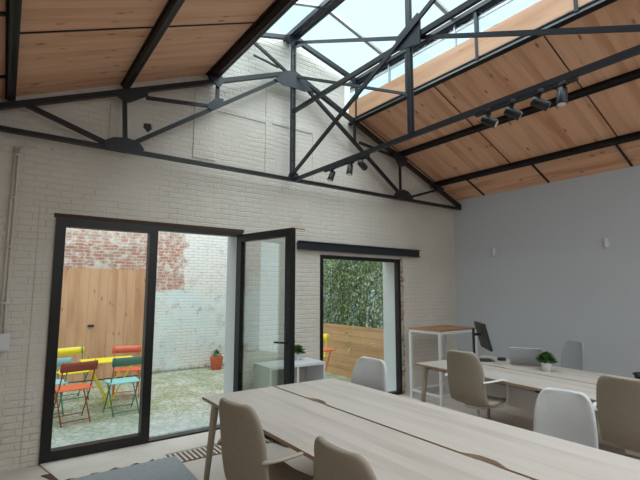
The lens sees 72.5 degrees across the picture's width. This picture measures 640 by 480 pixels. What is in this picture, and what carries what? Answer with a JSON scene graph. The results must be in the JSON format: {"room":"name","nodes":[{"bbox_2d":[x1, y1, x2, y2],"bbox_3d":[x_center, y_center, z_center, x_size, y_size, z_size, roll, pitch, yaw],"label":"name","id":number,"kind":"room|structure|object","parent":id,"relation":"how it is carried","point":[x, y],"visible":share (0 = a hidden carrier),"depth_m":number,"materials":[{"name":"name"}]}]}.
{"room":"open-plan office","nodes":[
{"label":"open-plan office","id":0,"kind":"room"},
{"bbox_2d":[0,38,457,471],"bbox_3d":[-0.536,-0.256,5.784,6.874,4.930,0.320,5,-8,-35],"label":"wall","id":1,"kind":"structure","parent":0,"point":[75,179],"depth_m":5.33,"materials":[{"name":"brick"}]},
{"bbox_2d":[0,116,6,195],"bbox_3d":[-3.050,0.408,3.690,0.454,3.120,0.016,5,-8,-35],"label":"trim","id":2,"kind":"structure","parent":1,"relation":"attached to","point":[3,120],"depth_m":3.95,"materials":[{"name":"paint"}]},
{"bbox_2d":[0,333,9,350],"bbox_3d":[-2.764,0.884,3.771,0.140,0.145,0.052,5,-8,-35],"label":"wall socket","id":3,"kind":"object","parent":1,"relation":"attached to","point":[4,338],"visible":1,"depth_m":3.77,"materials":[{"name":"white paint"}]},
{"bbox_2d":[0,145,37,333],"bbox_3d":[-2.723,-0.031,3.946,0.186,1.713,0.034,5,-8,-35],"label":"cable conduit","id":4,"kind":"object","parent":1,"relation":"attached to","point":[15,197],"visible":1,"depth_m":3.90,"materials":[{"name":"metal"}]},
{"bbox_2d":[20,205,56,467],"bbox_3d":[-2.566,0.837,3.991,0.140,2.340,0.017,5,-8,-35],"label":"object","id":5,"kind":"structure","parent":1,"relation":"attached to","point":[35,379],"depth_m":3.98,"materials":[{"name":"paint"}]},
{"bbox_2d":[109,101,120,137],"bbox_3d":[-2.130,-1.243,4.541,0.100,0.400,0.022,5,-8,-35],"label":"trim","id":6,"kind":"structure","parent":1,"relation":"attached to","point":[115,110],"depth_m":4.53,"materials":[{"name":"paint"}]},
{"bbox_2d":[40,429,220,479],"bbox_3d":[-1.560,2.038,4.226,1.930,0.012,0.574,5,-8,-35],"label":"floor","id":7,"kind":"structure","parent":1,"relation":"attached to","point":[71,468],"depth_m":4.04,"materials":[{"name":"grey concrete"}]},
{"bbox_2d":[39,217,242,465],"bbox_3d":[-1.738,0.962,4.601,1.930,2.235,0.100,5,-8,-35],"label":"door","id":8,"kind":"structure","parent":1,"relation":"in","point":[47,454],"depth_m":4.30,"materials":[{"name":"black metal"}]},
{"bbox_2d":[233,227,304,443],"bbox_3d":[-0.596,0.988,4.803,0.939,2.194,0.267,-6,-9,42],"label":"door","id":9,"kind":"structure","parent":8,"relation":"attached to","point":[289,234],"depth_m":4.68,"materials":[{"name":"black metal"}]},
{"bbox_2d":[143,123,151,131],"bbox_3d":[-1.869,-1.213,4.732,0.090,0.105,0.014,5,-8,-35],"label":"spotlight","id":10,"kind":"object","parent":1,"relation":"attached to","point":[147,127],"depth_m":4.72,"materials":[{"name":"black plastic"}]},
{"bbox_2d":[54,213,243,232],"bbox_3d":[-1.784,-0.161,4.799,1.970,0.040,0.232,5,-8,-35],"label":"trim","id":11,"kind":"structure","parent":1,"relation":"attached to","point":[55,214],"depth_m":4.61,"materials":[{"name":"metal"}]},
{"bbox_2d":[193,90,216,160],"bbox_3d":[-1.347,-1.336,5.119,0.270,0.800,0.023,5,-8,-35],"label":"trim","id":12,"kind":"structure","parent":1,"relation":"attached to","point":[204,132],"depth_m":5.10,"materials":[{"name":"paint"}]},
{"bbox_2d":[224,237,236,392],"bbox_3d":[-1.070,1.041,5.299,0.045,2.240,0.280,5,-8,-35],"label":"trim","id":13,"kind":"structure","parent":1,"relation":"attached to","point":[232,241],"depth_m":5.30,"materials":[{"name":"paint"}]},
{"bbox_2d":[217,106,265,122],"bbox_3d":[-0.969,-1.562,5.418,0.660,0.080,0.023,5,-8,-35],"label":"trim","id":14,"kind":"structure","parent":1,"relation":"attached to","point":[224,109],"depth_m":5.41,"materials":[{"name":"paint"}]},
{"bbox_2d":[264,88,272,173],"bbox_3d":[-0.663,-1.392,5.621,0.095,1.150,0.023,5,-8,-35],"label":"trim","id":15,"kind":"structure","parent":1,"relation":"attached to","point":[269,93],"depth_m":5.61,"materials":[{"name":"paint"}]},
{"bbox_2d":[272,119,312,133],"bbox_3d":[-0.366,-1.516,5.850,0.635,0.070,0.023,5,-8,-35],"label":"trim","id":16,"kind":"structure","parent":1,"relation":"attached to","point":[274,121],"depth_m":5.80,"materials":[{"name":"paint"}]},
{"bbox_2d":[312,129,317,181],"bbox_3d":[-0.069,-1.148,6.024,0.100,0.760,0.023,5,-8,-35],"label":"trim","id":17,"kind":"structure","parent":1,"relation":"attached to","point":[315,132],"depth_m":6.01,"materials":[{"name":"paint"}]},
{"bbox_2d":[297,240,419,257],"bbox_3d":[0.652,0.145,6.361,2.320,0.116,0.065,5,-8,-35],"label":"lintel beam","id":18,"kind":"structure","parent":1,"relation":"attached to","point":[301,245],"depth_m":6.23,"materials":[{"name":"metal"}]},
{"bbox_2d":[320,255,402,394],"bbox_3d":[0.601,1.263,6.275,1.530,2.030,0.080,5,-8,-35],"label":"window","id":19,"kind":"structure","parent":1,"relation":"in","point":[398,336],"depth_m":6.60,"materials":[{"name":"black metal"}]},
{"bbox_2d":[383,262,395,391],"bbox_3d":[1.110,1.335,6.847,0.050,2.020,0.280,5,-8,-35],"label":"trim","id":20,"kind":"structure","parent":1,"relation":"attached to","point":[388,268],"depth_m":6.84,"materials":[{"name":"paint"}]},
{"bbox_2d":[400,258,405,393],"bbox_3d":[1.191,1.319,6.838,0.089,2.050,0.312,5,-8,-35],"label":"trim","id":21,"kind":"structure","parent":1,"relation":"attached to","point":[401,259],"depth_m":6.70,"materials":[{"name":"brick"}]},
{"bbox_2d":[0,0,639,200],"bbox_3d":[1.664,-1.830,2.894,6.874,1.194,7.200,5,-8,-35],"label":"ceiling","id":22,"kind":"structure","parent":0,"point":[65,45],"depth_m":4.59,"materials":[{"name":"brown wood"}]},
{"bbox_2d":[5,0,21,100],"bbox_3d":[-0.749,-1.601,1.119,0.083,0.092,7.180,5,-8,-35],"label":"roof beam","id":23,"kind":"structure","parent":22,"relation":"attached to","point":[13,8],"depth_m":3.05,"materials":[{"name":"black metal"}]},
{"bbox_2d":[120,0,184,88],"bbox_3d":[0.031,-1.941,1.723,0.083,0.092,7.180,5,-8,-35],"label":"roof beam","id":24,"kind":"structure","parent":22,"relation":"attached to","point":[172,7],"depth_m":3.71,"materials":[{"name":"black metal"}]},
{"bbox_2d":[206,0,297,78],"bbox_3d":[0.791,-2.257,2.310,0.117,0.132,7.180,5,-8,-35],"label":"beam","id":25,"kind":"structure","parent":22,"relation":"attached to","point":[283,6],"depth_m":4.29,"materials":[{"name":"black metal"}]},
{"bbox_2d":[213,0,578,118],"bbox_3d":[1.666,-2.627,2.986,2.244,0.970,7.200,5,-8,-35],"label":"window","id":26,"kind":"structure","parent":22,"relation":"attached to","point":[484,8],"depth_m":5.26,"materials":[{"name":"metal"}]},
{"bbox_2d":[405,0,414,135],"bbox_3d":[0.829,-1.905,4.071,0.050,1.940,0.040,5,-8,-35],"label":"post","id":27,"kind":"object","parent":26,"relation":"hanging from","point":[408,3],"visible":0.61,"depth_m":4.01,"materials":[{"name":"metal"}]},
{"bbox_2d":[293,0,481,112],"bbox_3d":[1.700,-1.992,2.864,0.035,0.052,6.980,5,-8,-35],"label":"tie beam","id":28,"kind":"structure","parent":27,"relation":"attached to","point":[467,4],"depth_m":4.39,"materials":[{"name":"black metal"}]},
{"bbox_2d":[395,13,420,50],"bbox_3d":[0.815,-1.902,4.054,0.014,0.310,0.310,5,-8,-35],"label":"gusset plate","id":29,"kind":"object","parent":27,"relation":"attached to","point":[413,38],"visible":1,"depth_m":4.00,"materials":[{"name":"metal"}]},
{"bbox_2d":[293,44,639,181],"bbox_3d":[1.709,-1.085,2.743,0.030,0.045,6.980,5,-8,-35],"label":"tie beam","id":30,"kind":"structure","parent":27,"relation":"attached to","point":[634,51],"depth_m":3.27,"materials":[{"name":"metal"}]},
{"bbox_2d":[324,154,369,171],"bbox_3d":[0.274,-0.823,4.718,0.030,0.020,0.750,5,-8,-35],"label":"track","id":31,"kind":"object","parent":30,"relation":"attached to","point":[366,155],"visible":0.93,"depth_m":4.71,"materials":[{"name":"black plastic"}]},
{"bbox_2d":[327,167,335,181],"bbox_3d":[0.131,-0.731,4.908,0.094,0.153,0.094,-2,-7,18],"label":"track spotlight","id":32,"kind":"object","parent":31,"relation":"attached to","point":[330,178],"visible":1,"depth_m":4.88,"materials":[{"name":"black plastic"}]},
{"bbox_2d":[345,161,354,175],"bbox_3d":[0.317,-0.761,4.648,0.100,0.153,0.091,-4,-8,34],"label":"track spotlight","id":33,"kind":"object","parent":31,"relation":"attached to","point":[349,171],"visible":0.99,"depth_m":4.63,"materials":[{"name":"black plastic"}]},
{"bbox_2d":[357,157,367,170],"bbox_3d":[0.437,-0.788,4.493,0.100,0.134,0.128,-4,-8,34],"label":"track spotlight","id":34,"kind":"object","parent":31,"relation":"attached to","point":[362,165],"visible":0.98,"depth_m":4.47,"materials":[{"name":"black plastic"}]},
{"bbox_2d":[475,77,578,116],"bbox_3d":[1.438,-1.005,3.114,0.030,0.020,0.750,5,-8,-35],"label":"track","id":35,"kind":"object","parent":30,"relation":"attached to","point":[574,79],"visible":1,"depth_m":3.08,"materials":[{"name":"black metal"}]},
{"bbox_2d":[480,108,497,127],"bbox_3d":[1.287,-0.916,3.318,0.128,0.144,0.100,-3,-7,24],"label":"track spotlight","id":36,"kind":"object","parent":35,"relation":"attached to","point":[486,119],"visible":1,"depth_m":3.29,"materials":[{"name":"black plastic"}]},
{"bbox_2d":[503,99,522,119],"bbox_3d":[1.398,-0.934,3.166,0.128,0.143,0.100,-2,-7,14],"label":"track spotlight","id":37,"kind":"object","parent":35,"relation":"attached to","point":[509,111],"visible":0.98,"depth_m":3.14,"materials":[{"name":"black plastic"}]},
{"bbox_2d":[530,88,550,110],"bbox_3d":[1.515,-0.954,3.005,0.128,0.141,0.100,-1,-7,9],"label":"track spotlight","id":38,"kind":"object","parent":35,"relation":"attached to","point":[537,102],"visible":0.98,"depth_m":2.98,"materials":[{"name":"black plastic"}]},
{"bbox_2d":[554,80,569,105],"bbox_3d":[1.596,-0.963,2.884,0.077,0.151,0.100,2,-7,-16],"label":"track spotlight","id":39,"kind":"object","parent":35,"relation":"attached to","point":[562,90],"visible":0.99,"depth_m":2.86,"materials":[{"name":"black plastic"}]},
{"bbox_2d":[348,0,617,125],"bbox_3d":[2.539,-2.054,3.554,0.080,0.090,7.180,5,-8,-35],"label":"beam","id":40,"kind":"structure","parent":22,"relation":"attached to","point":[594,5],"depth_m":4.55,"materials":[{"name":"black metal"}]},
{"bbox_2d":[398,68,639,155],"bbox_3d":[3.301,-1.662,4.062,0.083,0.092,7.180,5,-8,-35],"label":"beam","id":41,"kind":"structure","parent":22,"relation":"attached to","point":[635,74],"depth_m":5.14,"materials":[{"name":"black metal"}]},
{"bbox_2d":[430,131,639,187],"bbox_3d":[3.984,-1.249,4.510,0.083,0.092,7.180,5,-8,-35],"label":"beam","id":42,"kind":"structure","parent":22,"relation":"attached to","point":[633,136],"depth_m":5.80,"materials":[{"name":"black metal"}]},
{"bbox_2d":[0,386,639,479],"bbox_3d":[1.656,1.908,2.464,7.274,0.120,7.200,5,-8,-35],"label":"floor","id":43,"kind":"structure","parent":0,"point":[509,415],"depth_m":4.28,"materials":[{"name":"grey concrete"}]},
{"bbox_2d":[41,460,153,479],"bbox_3d":[-1.852,1.993,3.821,0.980,0.006,0.295,5,-8,-35],"label":"trim","id":44,"kind":"structure","parent":43,"relation":"on","point":[48,476],"depth_m":3.63,"materials":[{"name":"metal"}]},
{"bbox_2d":[70,456,197,479],"bbox_3d":[-1.404,1.925,3.375,0.900,0.012,1.020,5,-8,-35],"label":"floor mat","id":45,"kind":"object","parent":43,"relation":"on","point":[169,468],"visible":1,"depth_m":3.67,"materials":[{"name":"grey fabric"}]},
{"bbox_2d":[153,446,206,462],"bbox_3d":[-1.254,2.019,4.064,0.512,0.014,0.275,5,-8,-35],"label":"floor vent","id":46,"kind":"object","parent":43,"relation":"in","point":[191,455],"depth_m":4.10,"materials":[{"name":"metal"}]},
{"bbox_2d":[212,444,221,455],"bbox_3d":[-1.012,2.039,4.234,0.167,0.014,0.267,5,-8,-35],"label":"floor vent","id":47,"kind":"object","parent":43,"relation":"in","point":[217,450],"depth_m":4.23,"materials":[{"name":"metal"}]},
{"bbox_2d":[217,398,315,479],"bbox_3d":[-0.274,1.340,2.381,0.631,0.979,0.554,7,-9,-44],"label":"swivel chair","id":48,"kind":"object","parent":43,"relation":"on","point":[242,442],"visible":0.95,"depth_m":2.20,"materials":[{"name":"beige plastic"}]},
{"bbox_2d":[265,438,274,442],"bbox_3d":[-0.536,2.070,4.493,0.081,0.014,0.136,5,-8,-35],"label":"floor vent","id":49,"kind":"object","parent":43,"relation":"in","point":[266,440],"depth_m":4.49,"materials":[{"name":"grey metal"}]},
{"bbox_2d":[253,358,324,388],"bbox_3d":[-0.360,1.801,5.151,0.760,0.700,0.390,5,-8,-35],"label":"shelf","id":50,"kind":"object","parent":43,"relation":"on","point":[271,373],"visible":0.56,"depth_m":5.17,"materials":[{"name":"white paint"}]},
{"bbox_2d":[295,344,305,359],"bbox_3d":[-0.284,1.381,5.396,0.239,0.190,0.234,5,-8,-35],"label":"potted plant","id":51,"kind":"object","parent":50,"relation":"on","point":[298,349],"visible":0.81,"depth_m":5.36,"materials":[{"name":"green plant"}]},
{"bbox_2d":[314,436,376,479],"bbox_3d":[0.261,1.274,1.748,0.631,0.969,0.585,5,-8,-34],"label":"swivel chair","id":52,"kind":"object","parent":43,"relation":"on","point":[332,462],"visible":1,"depth_m":1.61,"materials":[{"name":"beige fabric"}]},
{"bbox_2d":[351,357,386,391],"bbox_3d":[0.279,1.499,3.639,0.645,0.955,0.614,5,-8,-35],"label":"swivel chair","id":53,"kind":"object","parent":43,"relation":"on","point":[369,372],"visible":0.26,"depth_m":3.83,"materials":[{"name":"white plastic"}]},
{"bbox_2d":[202,378,639,479],"bbox_3d":[0.402,1.486,2.570,1.255,0.742,2.720,5,-8,-35],"label":"desk","id":54,"kind":"object","parent":43,"relation":"on","point":[400,438],"visible":0.84,"depth_m":2.45,"materials":[{"name":"brown wood"}]},
{"bbox_2d":[317,402,498,467],"bbox_3d":[0.423,1.143,2.624,0.070,0.001,2.680,5,-8,-35],"label":"tray","id":55,"kind":"object","parent":54,"relation":"on","point":[485,460],"depth_m":2.31,"materials":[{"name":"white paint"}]},
{"bbox_2d":[409,325,477,405],"bbox_3d":[1.824,1.799,6.431,0.850,1.005,0.580,5,-8,-35],"label":"bar table","id":56,"kind":"object","parent":43,"relation":"on","point":[440,330],"visible":0.78,"depth_m":6.34,"materials":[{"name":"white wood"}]},
{"bbox_2d":[445,349,508,416],"bbox_3d":[1.489,1.536,4.133,0.631,0.999,0.554,5,-8,-37],"label":"swivel chair","id":57,"kind":"object","parent":43,"relation":"on","point":[465,373],"visible":0.86,"depth_m":3.99,"materials":[{"name":"beige plastic"}]},
{"bbox_2d":[415,355,634,428],"bbox_3d":[2.275,1.654,3.995,1.170,0.742,2.750,4,-8,-31],"label":"desk","id":58,"kind":"object","parent":43,"relation":"on","point":[525,382],"visible":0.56,"depth_m":4.18,"materials":[{"name":"brown wood"}]},
{"bbox_2d":[472,321,494,361],"bbox_3d":[1.902,1.190,5.132,0.230,0.438,0.490,-1,-7,8],"label":"monitor","id":59,"kind":"object","parent":58,"relation":"on","point":[481,329],"visible":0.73,"depth_m":5.10,"materials":[{"name":"black plastic"}]},
{"bbox_2d":[497,357,505,360],"bbox_3d":[2.123,1.389,5.106,0.090,0.038,0.056,0,-7,4],"label":"computer mouse","id":60,"kind":"object","parent":58,"relation":"on","point":[498,358],"visible":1,"depth_m":5.08,"materials":[{"name":"black plastic"}]},
{"bbox_2d":[444,373,599,428],"bbox_3d":[2.095,1.456,3.909,0.150,0.210,2.450,4,-8,-31],"label":"cable tray","id":61,"kind":"object","parent":58,"relation":"on","point":[518,398],"depth_m":4.15,"materials":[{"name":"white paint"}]},
{"bbox_2d":[509,347,541,365],"bbox_3d":[2.268,1.272,4.813,0.320,0.201,0.362,-3,-7,26],"label":"laptop","id":62,"kind":"object","parent":58,"relation":"on","point":[518,356],"visible":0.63,"depth_m":4.72,"materials":[{"name":"silver metal"}]},
{"bbox_2d":[535,351,558,371],"bbox_3d":[2.303,1.231,4.449,0.232,0.202,0.237,5,-8,-35],"label":"potted plant","id":63,"kind":"object","parent":58,"relation":"on","point":[546,356],"visible":1,"depth_m":4.42,"materials":[{"name":"green plant"}]},
{"bbox_2d":[632,372,639,378],"bbox_3d":[3.068,1.272,4.109,0.223,0.072,0.176,-2,-7,14],"label":"headset","id":64,"kind":"object","parent":58,"relation":"on","point":[636,374],"visible":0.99,"depth_m":4.07,"materials":[{"name":"black plastic"}]},
{"bbox_2d":[533,387,597,448],"bbox_3d":[1.345,1.370,2.460,0.598,0.945,0.491,6,-9,-41],"label":"swivel chair","id":65,"kind":"object","parent":43,"relation":"on","point":[568,415],"visible":0.54,"depth_m":2.65,"materials":[{"name":"white plastic"}]},
{"bbox_2d":[561,339,584,370],"bbox_3d":[2.890,1.689,5.219,0.580,0.950,0.553,1,-7,-6],"label":"swivel chair","id":66,"kind":"object","parent":43,"relation":"on","point":[573,351],"visible":0.34,"depth_m":5.31,"materials":[{"name":"white plastic"}]},
{"bbox_2d":[592,374,639,456],"bbox_3d":[2.229,1.418,3.010,0.631,0.979,0.598,5,-8,-35],"label":"swivel chair","id":67,"kind":"object","parent":43,"relation":"on","point":[617,402],"visible":0.99,"depth_m":2.94,"materials":[{"name":"beige plastic"}]},
{"bbox_2d":[453,165,639,378],"bbox_3d":[4.436,0.516,4.836,0.200,3.200,7.520,5,-8,-35],"label":"wall","id":68,"kind":"structure","parent":0,"point":[552,280],"depth_m":6.17,"materials":[{"name":"paint"}]},
{"bbox_2d":[492,247,496,255],"bbox_3d":[2.775,0.185,6.975,0.058,0.130,0.060,5,-8,-35],"label":"wall light","id":69,"kind":"object","parent":68,"relation":"attached to","point":[494,252],"visible":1,"depth_m":6.96,"materials":[{"name":"white paint"}]},
{"bbox_2d":[604,238,609,247],"bbox_3d":[3.719,0.037,5.673,0.058,0.130,0.060,5,-8,-35],"label":"wall light","id":70,"kind":"object","parent":68,"relation":"attached to","point":[606,240],"visible":1,"depth_m":5.66,"materials":[{"name":"white paint"}]},
{"label":"outside","id":71,"kind":"structure","parent":0,"visible":0},
{"bbox_2d":[51,366,388,447],"bbox_3d":[-2.141,2.570,8.015,12.500,0.120,5.690,5,-8,-35],"label":"ground","id":72,"kind":"structure","parent":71,"point":[177,404],"depth_m":5.86,"materials":[{"name":"grey concrete"}]},
{"bbox_2d":[53,357,71,416],"bbox_3d":[-3.455,1.856,5.546,0.410,0.736,0.406,6,-9,-42],"label":"folding chair","id":73,"kind":"object","parent":72,"relation":"on","point":[60,361],"visible":0.4,"depth_m":5.55,"materials":[{"name":"green paint"}]},
{"bbox_2d":[54,346,88,400],"bbox_3d":[-3.613,1.951,6.369,0.406,0.736,0.410,-6,-9,42],"label":"folding chair","id":74,"kind":"object","parent":72,"relation":"on","point":[71,350],"visible":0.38,"depth_m":6.46,"materials":[{"name":"yellow paint"}]},
{"bbox_2d":[53,359,97,427],"bbox_3d":[-2.999,1.830,5.309,0.406,0.736,0.410,-6,-9,44],"label":"folding chair","id":75,"kind":"object","parent":72,"relation":"on","point":[88,365],"visible":0.84,"depth_m":5.25,"materials":[{"name":"paint"}]},
{"bbox_2d":[56,268,145,381],"bbox_3d":[-4.147,1.476,7.649,2.070,1.960,0.115,5,-8,-35],"label":"wooden door","id":76,"kind":"structure","parent":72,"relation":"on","point":[102,309],"depth_m":7.79,"materials":[{"name":"brown wood"}]},
{"bbox_2d":[79,356,132,407],"bbox_3d":[-2.938,1.972,6.047,0.680,0.621,0.450,5,-8,-35],"label":"bistro table","id":77,"kind":"object","parent":72,"relation":"on","point":[107,359],"visible":0.53,"depth_m":6.04,"materials":[{"name":"yellow paint"}]},
{"bbox_2d":[103,356,141,416],"bbox_3d":[-2.568,1.878,5.716,0.410,0.736,0.406,6,-9,-40],"label":"folding chair","id":78,"kind":"object","parent":72,"relation":"on","point":[116,362],"visible":0.9,"depth_m":5.64,"materials":[{"name":"green paint"}]},
{"bbox_2d":[112,345,140,400],"bbox_3d":[-2.905,1.974,6.556,0.410,0.736,0.406,3,-7,-26],"label":"folding chair","id":79,"kind":"object","parent":72,"relation":"on","point":[132,348],"visible":0.82,"depth_m":6.67,"materials":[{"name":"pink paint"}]},
{"bbox_2d":[210,349,222,369],"bbox_3d":[-2.086,2.396,8.801,0.272,0.405,0.270,0,-7,-1],"label":"potted plant","id":80,"kind":"object","parent":72,"relation":"on","point":[216,361],"visible":1,"depth_m":8.71,"materials":[{"name":"green plant"}]},
{"bbox_2d":[64,228,382,381],"bbox_3d":[-2.703,0.532,9.042,12.500,4.300,0.250,5,-8,-35],"label":"wall","id":81,"kind":"structure","parent":72,"relation":"on","point":[191,276],"depth_m":8.72,"materials":[{"name":"brick"}]},
{"bbox_2d":[323,334,328,360],"bbox_3d":[-0.124,2.041,7.517,0.432,0.837,0.442,-3,-7,24],"label":"folding chair","id":82,"kind":"object","parent":72,"relation":"on","point":[325,336],"visible":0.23,"depth_m":7.64,"materials":[{"name":"yellow paint"}]},
{"bbox_2d":[323,347,334,372],"bbox_3d":[-0.181,2.020,6.701,0.600,0.686,0.600,5,-8,-35],"label":"bistro table","id":83,"kind":"object","parent":72,"relation":"on","point":[324,349],"visible":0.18,"depth_m":6.63,"materials":[{"name":"orange paint"}]},
{"bbox_2d":[323,323,383,377],"bbox_3d":[0.227,2.108,8.550,0.100,0.930,3.600,5,-8,-35],"label":"fence","id":84,"kind":"object","parent":72,"relation":"on","point":[342,362],"visible":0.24,"depth_m":8.04,"materials":[{"name":"brown wood"}]},
{"bbox_3d":[1.685,2.506,9.574,3.490,0.380,3.620,5,-8,-35],"label":"planting bed","id":85,"kind":"object","parent":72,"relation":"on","visible":0},
{"bbox_2d":[323,259,348,323],"bbox_3d":[0.124,0.903,9.341,1.131,2.798,1.248,5,-8,-35],"label":"clump","id":86,"kind":"object","parent":85,"relation":"on","point":[326,286],"visible":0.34,"depth_m":9.23,"materials":[{"name":"plant"}]},
{"bbox_2d":[323,260,360,325],"bbox_3d":[0.297,1.128,10.070,1.498,2.468,1.082,-1,-7,8],"label":"clump","id":87,"kind":"object","parent":85,"relation":"on","point":[334,260],"visible":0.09,"depth_m":9.98,"materials":[{"name":"plant"}]},
{"bbox_2d":[323,259,368,325],"bbox_3d":[0.365,0.976,8.969,1.254,2.519,1.301,-3,-7,22],"label":"clump","id":88,"kind":"object","parent":85,"relation":"on","point":[343,320],"visible":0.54,"depth_m":8.91,"materials":[{"name":"plant"}]},
{"bbox_2d":[332,260,382,351],"bbox_3d":[0.831,0.768,8.538,1.192,2.867,1.340,5,-8,-35],"label":"clump","id":89,"kind":"object","parent":85,"relation":"on","point":[366,270],"visible":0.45,"depth_m":8.42,"materials":[{"name":"plant"}]},
{"bbox_2d":[336,261,381,326],"bbox_3d":[0.907,1.068,9.471,1.177,2.452,1.360,1,-7,-11],"label":"clump","id":90,"kind":"object","parent":85,"relation":"on","point":[366,261],"visible":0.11,"depth_m":9.43,"materials":[{"name":"plant"}]},
{"bbox_2d":[357,261,382,346],"bbox_3d":[1.214,0.819,7.894,1.178,2.587,1.224,5,-8,-35],"label":"clump","id":91,"kind":"object","parent":85,"relation":"on","point":[380,272],"visible":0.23,"depth_m":7.89,"materials":[{"name":"plant"}]},
{"bbox_2d":[359,261,382,328],"bbox_3d":[1.224,0.882,9.020,1.268,2.771,1.330,5,-8,-35],"label":"clump","id":92,"kind":"object","parent":85,"relation":"on","point":[381,310],"visible":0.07,"depth_m":8.79,"materials":[{"name":"plant"}]},
{"bbox_3d":[-1.304,0.031,0.730,0.200,3.200,7.520,5,-8,-35],"label":"wall","id":93,"kind":"structure","parent":0,"visible":0},
{"bbox_2d":[0,32,460,209],"bbox_3d":[-0.350,-1.740,5.699,6.873,2.000,0.067,5,-8,-35],"label":"roof truss","id":94,"kind":"object","parent":93,"relation":"attached to","point":[123,144],"visible":0.9,"depth_m":5.14,"materials":[{"name":"black metal"}]},
{"bbox_2d":[296,75,406,94],"bbox_3d":[0.378,-2.002,5.641,1.477,0.364,0.020,-1,-7,7],"label":"brace","id":95,"kind":"object","parent":94,"relation":"attached to","point":[297,76],"visible":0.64,"depth_m":5.62,"materials":[{"name":"black metal"}]},
{"bbox_2d":[291,0,435,177],"bbox_3d":[0.800,-1.917,4.052,0.020,1.924,4.060,5,-8,-35],"label":"brace","id":96,"kind":"object","parent":94,"relation":"attached to","point":[430,3],"visible":1,"depth_m":4.44,"materials":[{"name":"black metal"}]},
{"bbox_2d":[296,24,639,43],"bbox_3d":[0.853,-1.893,4.087,0.020,1.893,4.055,5,-8,-35],"label":"brace","id":97,"kind":"object","parent":94,"relation":"attached to","point":[618,28],"visible":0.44,"depth_m":3.24,"materials":[{"name":"metal"}]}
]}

